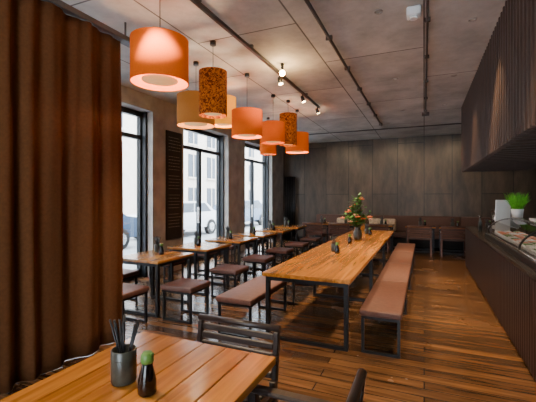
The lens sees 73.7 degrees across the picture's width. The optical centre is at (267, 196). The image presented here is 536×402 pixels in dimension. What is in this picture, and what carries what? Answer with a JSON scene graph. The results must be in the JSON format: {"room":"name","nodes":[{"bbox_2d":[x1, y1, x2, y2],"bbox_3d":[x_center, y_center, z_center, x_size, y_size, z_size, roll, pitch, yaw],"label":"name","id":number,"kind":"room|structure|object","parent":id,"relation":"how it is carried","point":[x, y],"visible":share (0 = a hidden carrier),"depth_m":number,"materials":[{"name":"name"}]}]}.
{"room":"restaurant","nodes":[
{"label":"restaurant","id":0,"kind":"room"},
{"bbox_2d":[121,85,282,276],"bbox_3d":[-2.758,-0.200,6.552,0.400,3.600,15.800,0,0,24],"label":"wall","id":1,"kind":"structure","parent":0,"point":[161,114],"depth_m":7.70,"materials":[{"name":"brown paint"}]},
{"bbox_2d":[122,106,146,281],"bbox_3d":[-2.910,-0.050,6.291,0.190,3.300,2.000,0,0,24],"label":"window","id":2,"kind":"structure","parent":1,"relation":"in","point":[141,137],"depth_m":7.14,"materials":[{"name":"black metal"}]},
{"bbox_2d":[166,130,181,239],"bbox_3d":[-2.022,-0.250,7.693,0.027,2.300,0.520,0,0,24],"label":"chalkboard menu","id":3,"kind":"object","parent":1,"relation":"attached to","point":[173,139],"visible":1,"depth_m":7.66,"materials":[{"name":"black wood"}]},
{"bbox_2d":[184,128,223,264],"bbox_3d":[-1.709,-0.050,9.040,0.190,3.300,2.000,0,0,24],"label":"window","id":4,"kind":"structure","parent":1,"relation":"in","point":[219,153],"depth_m":9.88,"materials":[{"name":"black metal"}]},
{"bbox_2d":[245,143,268,246],"bbox_3d":[-0.488,-0.050,11.835,0.190,3.300,2.100,0,0,24],"label":"window","id":5,"kind":"structure","parent":1,"relation":"in","point":[265,163],"depth_m":12.72,"materials":[{"name":"black metal"}]},
{"bbox_2d":[0,239,535,401],"bbox_3d":[1.091,1.660,4.870,8.900,0.120,16.200,0,0,24],"label":"floor","id":6,"kind":"structure","parent":0,"point":[454,347],"depth_m":4.04,"materials":[{"name":"brown wood"}]},
{"bbox_2d":[123,269,138,299],"bbox_3d":[-2.311,1.369,5.451,0.480,0.459,0.474,0,0,24],"label":"upholstered stool","id":7,"kind":"object","parent":6,"relation":"on","point":[127,273],"visible":0.26,"depth_m":5.48,"materials":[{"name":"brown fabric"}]},
{"bbox_2d":[122,283,149,332],"bbox_3d":[-1.825,1.369,4.464,0.480,0.459,0.474,0,0,24],"label":"upholstered stool","id":8,"kind":"object","parent":6,"relation":"on","point":[130,291],"visible":0.38,"depth_m":4.47,"materials":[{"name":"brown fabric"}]},
{"bbox_2d":[0,332,275,401],"bbox_3d":[-0.785,1.224,1.138,0.907,0.749,2.057,0,0,24],"label":"dining table","id":9,"kind":"object","parent":6,"relation":"on","point":[185,370],"visible":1,"depth_m":1.69,"materials":[{"name":"brown wood"}]},
{"bbox_2d":[109,315,140,386],"bbox_3d":[-0.662,0.701,1.642,0.153,0.294,0.126,0,0,24],"label":"cup","id":10,"kind":"object","parent":9,"relation":"on","point":[123,358],"visible":1,"depth_m":1.61,"materials":[{"name":"grey metal"}]},
{"bbox_2d":[137,350,156,396],"bbox_3d":[-0.524,0.758,1.549,0.080,0.180,0.080,0,0,24],"label":"sauce bottle","id":11,"kind":"object","parent":9,"relation":"on","point":[147,380],"visible":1,"depth_m":1.52,"materials":[{"name":"black glass"}]},
{"bbox_2d":[123,250,193,317],"bbox_3d":[-1.649,1.224,5.217,0.797,0.749,0.800,0,0,24],"label":"dining table","id":12,"kind":"object","parent":6,"relation":"on","point":[152,259],"visible":0.78,"depth_m":4.97,"materials":[{"name":"brown wood"}]},
{"bbox_2d":[154,236,160,252],"bbox_3d":[-1.695,0.726,5.488,0.103,0.244,0.104,0,0,-3],"label":"cup","id":13,"kind":"object","parent":12,"relation":"on","point":[157,239],"visible":0.82,"depth_m":5.46,"materials":[{"name":"black plastic"}]},
{"bbox_2d":[159,243,163,254],"bbox_3d":[-1.572,0.765,5.270,0.074,0.166,0.074,0,0,24],"label":"sauce bottle","id":14,"kind":"object","parent":12,"relation":"on","point":[161,250],"visible":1,"depth_m":5.25,"materials":[{"name":"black glass"}]},
{"bbox_2d":[149,260,184,285],"bbox_3d":[-1.847,1.369,6.514,0.480,0.459,0.474,0,0,24],"label":"upholstered stool","id":15,"kind":"object","parent":6,"relation":"on","point":[183,261],"visible":0.29,"depth_m":6.44,"materials":[{"name":"black metal"}]},
{"bbox_2d":[160,278,210,324],"bbox_3d":[-1.088,1.369,4.753,0.480,0.459,0.474,0,0,24],"label":"upholstered stool","id":16,"kind":"object","parent":6,"relation":"on","point":[183,286],"visible":0.97,"depth_m":4.65,"materials":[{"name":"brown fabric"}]},
{"bbox_2d":[167,242,231,294],"bbox_3d":[-1.185,1.224,6.280,0.797,0.749,0.800,0,0,24],"label":"dining table","id":17,"kind":"object","parent":6,"relation":"on","point":[206,248],"visible":0.85,"depth_m":6.08,"materials":[{"name":"brown wood"}]},
{"bbox_2d":[194,231,199,243],"bbox_3d":[-1.282,0.726,6.432,0.103,0.244,0.104,0,0,-3],"label":"cup","id":18,"kind":"object","parent":17,"relation":"on","point":[196,232],"visible":0.72,"depth_m":6.40,"materials":[{"name":"black plastic"}]},
{"bbox_2d":[197,236,200,245],"bbox_3d":[-1.205,0.765,6.234,0.074,0.166,0.074,0,0,24],"label":"sauce bottle","id":19,"kind":"object","parent":17,"relation":"on","point":[198,237],"visible":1,"depth_m":6.21,"materials":[{"name":"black glass"}]},
{"bbox_2d":[191,252,216,274],"bbox_3d":[-1.398,1.369,7.540,0.480,0.459,0.474,0,0,24],"label":"upholstered stool","id":20,"kind":"object","parent":6,"relation":"on","point":[213,253],"visible":0.2,"depth_m":7.62,"materials":[{"name":"black metal"}]},
{"bbox_2d":[216,245,240,264],"bbox_3d":[-0.958,1.369,8.548,0.480,0.459,0.474,0,0,24],"label":"upholstered stool","id":21,"kind":"object","parent":6,"relation":"on","point":[231,248],"visible":0.31,"depth_m":8.29,"materials":[{"name":"black metal"}]},
{"bbox_2d":[210,264,248,296],"bbox_3d":[-0.624,1.369,5.816,0.480,0.459,0.474,0,0,24],"label":"upholstered stool","id":22,"kind":"object","parent":6,"relation":"on","point":[225,270],"visible":0.9,"depth_m":5.71,"materials":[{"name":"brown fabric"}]},
{"bbox_2d":[205,236,257,280],"bbox_3d":[-0.737,1.224,7.306,0.797,0.749,0.800,0,0,24],"label":"dining table","id":23,"kind":"object","parent":6,"relation":"on","point":[236,240],"visible":0.82,"depth_m":7.10,"materials":[{"name":"brown wood"}]},
{"bbox_2d":[226,226,229,237],"bbox_3d":[-0.834,0.726,7.458,0.103,0.244,0.104,0,0,-3],"label":"cup","id":24,"kind":"object","parent":23,"relation":"on","point":[227,227],"visible":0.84,"depth_m":7.42,"materials":[{"name":"grey metal"}]},
{"bbox_2d":[195,313,280,401],"bbox_3d":[-0.315,1.204,2.102,0.621,0.789,0.615,0,0,24],"label":"armchair","id":25,"kind":"object","parent":6,"relation":"on","point":[275,346],"visible":0.25,"depth_m":2.31,"materials":[{"name":"brown wood"}]},
{"bbox_2d":[240,239,260,256],"bbox_3d":[-0.497,1.369,9.602,0.480,0.459,0.474,0,0,24],"label":"upholstered stool","id":26,"kind":"object","parent":6,"relation":"on","point":[259,240],"visible":0.18,"depth_m":9.68,"materials":[{"name":"black metal"}]},
{"bbox_2d":[216,276,287,338],"bbox_3d":[-0.162,1.375,4.600,0.460,0.449,1.194,0,0,24],"label":"bench","id":27,"kind":"object","parent":6,"relation":"on","point":[248,294],"visible":0.77,"depth_m":4.26,"materials":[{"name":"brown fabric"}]},
{"bbox_2d":[232,231,277,269],"bbox_3d":[-0.296,1.224,8.314,0.797,0.749,0.800,0,0,24],"label":"dining table","id":28,"kind":"object","parent":6,"relation":"on","point":[261,235],"visible":0.72,"depth_m":8.10,"materials":[{"name":"brown wood"}]},
{"bbox_2d":[249,222,252,232],"bbox_3d":[-0.394,0.726,8.466,0.103,0.244,0.104,0,0,-3],"label":"cup","id":29,"kind":"object","parent":28,"relation":"on","point":[250,223],"visible":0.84,"depth_m":8.44,"materials":[{"name":"grey metal"}]},
{"bbox_2d":[242,254,274,281],"bbox_3d":[-0.175,1.369,6.843,0.480,0.459,0.474,0,0,24],"label":"upholstered stool","id":30,"kind":"object","parent":6,"relation":"on","point":[254,258],"visible":0.85,"depth_m":6.73,"materials":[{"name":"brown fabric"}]},
{"bbox_2d":[256,228,293,260],"bbox_3d":[0.164,1.224,9.368,0.797,0.749,0.800,0,0,24],"label":"dining table","id":31,"kind":"object","parent":6,"relation":"on","point":[281,231],"visible":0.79,"depth_m":9.16,"materials":[{"name":"brown wood"}]},
{"bbox_2d":[266,247,293,269],"bbox_3d":[0.265,1.369,7.851,0.480,0.459,0.474,0,0,24],"label":"upholstered stool","id":32,"kind":"object","parent":6,"relation":"on","point":[275,250],"visible":0.83,"depth_m":7.72,"materials":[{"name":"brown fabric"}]},
{"bbox_2d":[273,225,306,253],"bbox_3d":[0.625,1.224,10.422,0.797,0.749,0.800,0,0,24],"label":"dining table","id":33,"kind":"object","parent":6,"relation":"on","point":[295,227],"visible":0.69,"depth_m":10.22,"materials":[{"name":"brown wood"}]},
{"bbox_2d":[285,177,295,239],"bbox_3d":[0.855,0.424,13.460,0.410,2.349,0.207,0,0,24],"label":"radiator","id":34,"kind":"object","parent":6,"relation":"on","point":[289,206],"visible":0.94,"depth_m":13.36,"materials":[{"name":"black metal"}]},
{"bbox_2d":[271,282,316,303],"bbox_3d":[0.438,1.375,5.974,0.460,0.449,1.294,0,0,24],"label":"bench","id":35,"kind":"object","parent":6,"relation":"on","point":[293,284],"visible":0.09,"depth_m":5.34,"materials":[{"name":"black metal"}]},
{"bbox_2d":[285,241,308,253],"bbox_3d":[0.726,1.369,8.904,0.480,0.459,0.474,0,0,24],"label":"upholstered stool","id":36,"kind":"object","parent":6,"relation":"on","point":[291,244],"visible":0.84,"depth_m":8.75,"materials":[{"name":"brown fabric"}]},
{"bbox_2d":[247,368,366,401],"bbox_3d":[0.034,1.181,1.426,0.615,0.835,0.640,0,0,24],"label":"armchair","id":37,"kind":"object","parent":6,"relation":"on","point":[356,393],"visible":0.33,"depth_m":1.68,"materials":[{"name":"brown wood"}]},
{"bbox_2d":[300,237,320,253],"bbox_3d":[1.186,1.369,9.958,0.480,0.459,0.474,0,0,24],"label":"upholstered stool","id":38,"kind":"object","parent":6,"relation":"on","point":[304,239],"visible":0.78,"depth_m":9.81,"materials":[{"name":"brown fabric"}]},
{"bbox_2d":[302,222,326,246],"bbox_3d":[1.455,1.181,11.074,0.640,0.835,0.615,0,0,24],"label":"wooden armchair","id":39,"kind":"object","parent":6,"relation":"on","point":[318,225],"visible":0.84,"depth_m":10.83,"materials":[{"name":"brown wood"}]},
{"bbox_2d":[306,222,333,246],"bbox_3d":[1.730,1.224,11.766,0.747,0.749,0.750,0,0,24],"label":"dining table","id":40,"kind":"object","parent":6,"relation":"on","point":[323,223],"visible":0.36,"depth_m":11.52,"materials":[{"name":"brown wood"}]},
{"bbox_2d":[262,230,393,351],"bbox_3d":[1.540,1.224,6.486,0.987,0.749,5.760,0,0,24],"label":"dining table","id":41,"kind":"object","parent":6,"relation":"on","point":[318,265],"visible":0.82,"depth_m":4.37,"materials":[{"name":"brown wood"}]},
{"bbox_2d":[331,236,336,251],"bbox_3d":[1.029,0.726,5.553,0.103,0.244,0.104,0,0,-3],"label":"cup","id":42,"kind":"object","parent":41,"relation":"on","point":[333,245],"visible":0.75,"depth_m":5.53,"materials":[{"name":"grey metal"}]},
{"bbox_2d":[335,242,339,253],"bbox_3d":[1.042,0.765,5.383,0.074,0.166,0.074,0,0,24],"label":"sauce bottle","id":43,"kind":"object","parent":41,"relation":"on","point":[337,250],"visible":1,"depth_m":5.36,"materials":[{"name":"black glass"}]},
{"bbox_2d":[340,192,373,239],"bbox_3d":[1.752,0.376,7.066,0.634,0.944,0.602,0,0,-18],"label":"flower arrangement","id":44,"kind":"object","parent":41,"relation":"on","point":[358,220],"visible":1,"depth_m":6.97,"materials":[{"name":"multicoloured plant"}]},
{"bbox_2d":[364,223,368,233],"bbox_3d":[2.263,0.726,8.178,0.103,0.244,0.104,0,0,-3],"label":"cup","id":45,"kind":"object","parent":41,"relation":"on","point":[367,228],"visible":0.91,"depth_m":8.15,"materials":[{"name":"black plastic"}]},
{"bbox_2d":[328,223,352,240],"bbox_3d":[2.188,1.181,10.753,0.640,0.835,0.615,0,0,24],"label":"wooden armchair","id":46,"kind":"object","parent":6,"relation":"on","point":[346,229],"visible":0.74,"depth_m":10.53,"materials":[{"name":"brown wood"}]},
{"bbox_2d":[332,222,354,236],"bbox_3d":[2.486,1.224,11.436,0.697,0.749,0.750,0,0,24],"label":"dining table","id":47,"kind":"object","parent":6,"relation":"on","point":[350,225],"visible":0.22,"depth_m":11.16,"materials":[{"name":"brown wood"}]},
{"bbox_2d":[366,224,389,253],"bbox_3d":[3.178,1.181,10.321,0.640,0.835,0.615,0,0,24],"label":"wooden armchair","id":48,"kind":"object","parent":6,"relation":"on","point":[381,227],"visible":0.35,"depth_m":10.02,"materials":[{"name":"brown wood"}]},
{"bbox_2d":[367,223,393,250],"bbox_3d":[3.471,1.224,11.006,0.747,0.749,0.750,0,0,24],"label":"dining table","id":49,"kind":"object","parent":6,"relation":"on","point":[390,226],"visible":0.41,"depth_m":10.65,"materials":[{"name":"brown wood"}]},
{"bbox_2d":[359,243,414,358],"bbox_3d":[2.285,1.375,6.242,0.410,0.449,5.824,0,0,24],"label":"bench","id":50,"kind":"object","parent":6,"relation":"on","point":[386,300],"visible":1,"depth_m":4.30,"materials":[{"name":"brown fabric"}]},
{"bbox_2d":[312,214,489,249],"bbox_3d":[4.331,1.100,11.662,5.800,0.960,0.640,0,0,24],"label":"sofa","id":51,"kind":"object","parent":6,"relation":"on","point":[399,236],"visible":0.28,"depth_m":11.40,"materials":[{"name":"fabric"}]},
{"bbox_2d":[337,218,347,222],"label":"cushions","id":52,"kind":"object","parent":51,"relation":"on","point":[339,220],"depth_m":12.43,"materials":[{"name":"beige fabric"}]},
{"bbox_2d":[369,218,395,230],"label":"cushions","id":53,"kind":"object","parent":51,"relation":"on","point":[376,221],"depth_m":11.84,"materials":[{"name":"beige fabric"}]},
{"bbox_2d":[407,225,431,256],"bbox_3d":[4.186,1.181,9.881,0.640,0.835,0.615,0,0,24],"label":"wooden armchair","id":54,"kind":"object","parent":6,"relation":"on","point":[424,236],"visible":0.96,"depth_m":9.63,"materials":[{"name":"brown wood"}]},
{"bbox_2d":[405,224,435,253],"bbox_3d":[4.502,1.224,10.555,0.797,0.749,0.750,0,0,24],"label":"dining table","id":55,"kind":"object","parent":6,"relation":"on","point":[433,226],"visible":0.43,"depth_m":10.26,"materials":[{"name":"brown wood"}]},
{"bbox_2d":[438,225,464,254],"bbox_3d":[5.281,1.224,10.215,0.737,0.749,0.750,0,0,24],"label":"dining table","id":56,"kind":"object","parent":6,"relation":"on","point":[439,226],"visible":0.24,"depth_m":10.37,"materials":[{"name":"brown wood"}]},
{"bbox_2d":[440,226,464,256],"bbox_3d":[4.968,1.181,9.572,0.640,0.835,0.615,0,0,24],"label":"wooden armchair","id":57,"kind":"object","parent":6,"relation":"on","point":[453,236],"visible":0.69,"depth_m":9.38,"materials":[{"name":"brown wood"}]},
{"bbox_2d":[464,226,535,380],"bbox_3d":[2.933,1.135,3.553,0.830,0.929,9.900,0,0,24],"label":"counter","id":58,"kind":"object","parent":6,"relation":"on","point":[507,283],"depth_m":4.02,"materials":[{"name":"brown wood"}]},
{"bbox_2d":[478,215,481,230],"bbox_3d":[4.218,0.519,7.106,0.070,0.300,0.069,0,0,24],"label":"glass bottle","id":59,"kind":"object","parent":58,"relation":"on","point":[479,221],"visible":1,"depth_m":7.08,"materials":[{"name":"black glass"}]},
{"bbox_2d":[490,225,494,232],"bbox_3d":[4.030,0.584,6.227,0.252,0.170,0.252,0,0,24],"label":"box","id":60,"kind":"object","parent":58,"relation":"on","point":[492,229],"visible":0.12,"depth_m":6.21,"materials":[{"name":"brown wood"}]},
{"bbox_2d":[495,200,510,232],"bbox_3d":[3.910,0.359,5.952,0.260,0.620,0.100,0,0,4],"label":"menu stand","id":61,"kind":"object","parent":58,"relation":"on","point":[502,208],"visible":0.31,"depth_m":5.94,"materials":[{"name":"white plastic"}]},
{"bbox_2d":[490,209,516,231],"bbox_3d":[4.652,0.459,7.025,0.421,0.420,0.500,0,0,24],"label":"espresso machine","id":62,"kind":"object","parent":58,"relation":"on","point":[492,214],"visible":0.29,"depth_m":6.97,"materials":[{"name":"grey metal"}]},
{"bbox_2d":[485,217,535,270],"bbox_3d":[3.010,0.493,3.841,0.600,0.350,4.250,0,0,24],"label":"display case","id":63,"kind":"object","parent":58,"relation":"on","point":[520,245],"visible":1,"depth_m":4.48,"materials":[{"name":"clear glass"}]},
{"bbox_2d":[504,192,530,217],"bbox_3d":[3.893,0.117,5.567,0.370,0.399,0.390,0,0,24],"label":"potted grass","id":64,"kind":"object","parent":63,"relation":"on","point":[517,203],"depth_m":5.50,"materials":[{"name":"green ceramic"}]},
{"bbox_2d":[61,0,505,142],"bbox_3d":[1.091,-2.100,4.870,8.900,0.200,16.200,0,0,24],"label":"ceiling","id":65,"kind":"structure","parent":0,"point":[378,49],"depth_m":4.95,"materials":[{"name":"concrete"}]},
{"bbox_2d":[0,0,122,394],"bbox_3d":[-2.126,-0.083,2.976,0.142,3.358,2.372,0,0,24],"label":"curtain","id":66,"kind":"object","parent":65,"relation":"hanging from","point":[61,158],"visible":0.98,"depth_m":3.29,"materials":[{"name":"brown fabric"}]},
{"bbox_2d":[42,0,129,47],"bbox_3d":[-2.107,-1.725,3.021,0.120,0.550,2.850,0,0,24],"label":"rail","id":67,"kind":"object","parent":65,"relation":"hanging from","point":[67,9],"depth_m":3.66,"materials":[{"name":"metal"}]},
{"bbox_2d":[130,27,188,91],"bbox_3d":[-1.058,-1.556,3.498,0.550,0.887,0.550,0,0,24],"label":"pendant lamp","id":68,"kind":"object","parent":65,"relation":"hanging from","point":[159,57],"visible":1,"depth_m":3.28,"materials":[{"name":"orange fabric"}]},
{"bbox_2d":[177,61,214,128],"bbox_3d":[-1.067,-1.527,5.298,0.550,0.946,0.550,0,0,24],"label":"pendant lamp","id":69,"kind":"object","parent":65,"relation":"hanging from","point":[188,117],"visible":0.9,"depth_m":5.05,"materials":[{"name":"yellow fabric"}]},
{"bbox_2d":[199,40,226,118],"bbox_3d":[-0.708,-1.522,4.598,0.360,0.956,0.360,0,0,24],"label":"pendant lamp","id":70,"kind":"object","parent":65,"relation":"hanging from","point":[212,80],"visible":1,"depth_m":4.45,"materials":[{"name":"orange fabric"}]},
{"bbox_2d":[215,95,235,127],"bbox_3d":[-0.775,-1.627,6.297,0.420,0.747,0.420,0,0,24],"label":"pendant lamp","id":71,"kind":"object","parent":65,"relation":"hanging from","point":[226,122],"visible":0.48,"depth_m":6.13,"materials":[{"name":"yellow fabric"}]},
{"bbox_2d":[232,73,261,138],"bbox_3d":[-0.340,-1.487,5.797,0.500,1.025,0.500,0,0,24],"label":"pendant lamp","id":72,"kind":"object","parent":65,"relation":"hanging from","point":[246,121],"visible":1,"depth_m":5.59,"materials":[{"name":"orange fabric"}]},
{"bbox_2d":[190,0,320,113],"bbox_3d":[-0.306,-1.884,4.499,0.100,0.230,7.200,0,0,24],"label":"rail","id":73,"kind":"object","parent":65,"relation":"attached to","point":[197,3],"visible":0.99,"depth_m":4.68,"materials":[{"name":"black metal"}]},
{"bbox_2d":[260,117,275,154],"bbox_3d":[0.002,-1.536,8.996,0.420,0.929,0.420,0,0,24],"label":"pendant lamp","id":74,"kind":"object","parent":65,"relation":"hanging from","point":[265,149],"visible":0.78,"depth_m":8.84,"materials":[{"name":"orange fabric"}]},
{"bbox_2d":[261,94,284,144],"bbox_3d":[0.099,-1.529,6.997,0.470,0.941,0.470,0,0,24],"label":"pendant lamp","id":75,"kind":"object","parent":65,"relation":"hanging from","point":[273,131],"visible":0.95,"depth_m":6.80,"materials":[{"name":"orange fabric"}]},
{"bbox_2d":[279,63,284,75],"bbox_3d":[0.215,-1.907,5.362,0.086,0.185,0.090,0,0,24],"label":"bulb","id":76,"kind":"object","parent":65,"relation":"attached to","point":[282,72],"visible":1,"depth_m":5.34,"materials":[{"name":"white glass"}]},
{"bbox_2d":[279,100,296,146],"bbox_3d":[0.416,-1.534,7.396,0.360,0.932,0.360,0,0,24],"label":"pendant lamp","id":77,"kind":"object","parent":65,"relation":"hanging from","point":[290,119],"visible":0.94,"depth_m":7.24,"materials":[{"name":"orange fabric"}]},
{"bbox_2d":[286,109,308,153],"bbox_3d":[0.667,-1.511,8.196,0.530,0.978,0.530,0,0,24],"label":"pendant lamp","id":78,"kind":"object","parent":65,"relation":"hanging from","point":[302,147],"visible":0.77,"depth_m":7.98,"materials":[{"name":"orange fabric"}]},
{"bbox_2d":[304,0,381,125],"bbox_3d":[1.172,-1.974,5.381,0.080,0.049,9.800,0,0,24],"label":"conduit","id":79,"kind":"object","parent":65,"relation":"attached to","point":[328,37],"depth_m":4.76,"materials":[{"name":"black metal"}]},
{"bbox_2d":[309,123,460,134],"bbox_3d":[3.539,-1.980,10.349,7.400,0.032,0.030,0,0,24],"label":"conduit","id":80,"kind":"object","parent":65,"relation":"attached to","point":[452,123],"depth_m":10.36,"materials":[{"name":"black metal"}]},
{"bbox_2d":[406,4,420,20],"bbox_3d":[1.546,-1.942,3.788,0.140,0.114,0.140,0,0,24],"label":"smoke detector","id":81,"kind":"object","parent":65,"relation":"attached to","point":[413,13],"visible":1,"depth_m":3.74,"materials":[{"name":"white plastic"}]},
{"bbox_2d":[374,9,476,123],"bbox_3d":[1.692,-1.994,6.245,3.790,0.012,7.690,0,0,24],"label":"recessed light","id":82,"kind":"object","parent":65,"relation":"in","point":[375,12],"visible":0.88,"depth_m":4.03,"materials":[{"name":"grey metal"}]},
{"bbox_2d":[422,0,430,115],"bbox_3d":[1.993,-1.965,4.487,0.160,0.069,8.820,0,0,24],"label":"conduit","id":83,"kind":"object","parent":65,"relation":"attached to","point":[427,19],"depth_m":4.87,"materials":[{"name":"black metal"}]},
{"bbox_2d":[461,0,535,171],"bbox_3d":[2.953,-1.274,3.375,1.190,1.448,9.550,0,0,24],"label":"canopy","id":84,"kind":"object","parent":65,"relation":"hanging from","point":[498,109],"visible":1,"depth_m":3.96,"materials":[{"name":"brown wood"}]},
{"bbox_2d":[283,134,535,236],"bbox_3d":[4.202,-0.200,12.241,8.700,3.600,0.200,0,0,24],"label":"wall","id":85,"kind":"structure","parent":0,"point":[419,175],"depth_m":12.06,"materials":[{"name":"wood"}]},
{"bbox_2d":[284,236,302,239],"bbox_3d":[4.364,1.540,12.050,8.250,0.119,0.019,0,0,24],"label":"baseboard","id":86,"kind":"structure","parent":85,"relation":"attached to","point":[287,237],"depth_m":13.52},
{"label":"outside","id":87,"kind":"structure","parent":0,"visible":0},
{"bbox_2d":[123,221,261,269],"bbox_3d":[-16.802,1.725,18.254,34.590,0.150,70.000,0,0,24],"label":"ground","id":88,"kind":"structure","parent":87,"point":[189,235],"depth_m":14.20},
{"bbox_2d":[123,214,136,248],"bbox_3d":[-5.903,0.915,10.218,1.820,1.470,4.300,0,0,24],"label":"parked car","id":89,"kind":"object","parent":88,"relation":"on","point":[129,223],"visible":0.12,"depth_m":11.38,"materials":[{"name":"blue paint"}]},
{"bbox_2d":[127,201,215,237],"bbox_3d":[-3.873,0.915,15.115,1.820,1.470,4.300,0,0,24],"label":"parked car","id":90,"kind":"object","parent":88,"relation":"on","point":[208,215],"visible":0.25,"depth_m":15.33,"materials":[{"name":"white paint"}]},
{"bbox_2d":[122,113,261,215],"bbox_3d":[-13.858,-2.625,14.239,1.200,8.550,65.000,0,0,24],"label":"facade","id":91,"kind":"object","parent":88,"relation":"on","point":[129,123],"visible":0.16,"depth_m":30.22,"materials":[{"name":"white paint"}]},
{"bbox_2d":[213,200,261,224],"bbox_3d":[-1.659,0.915,19.931,1.820,1.470,4.300,0,0,24],"label":"parked car","id":92,"kind":"object","parent":88,"relation":"on","point":[257,204],"visible":0.11,"depth_m":20.01,"materials":[{"name":"white paint"},{"name":"rubber"},{"name":"glass"}]}
]}

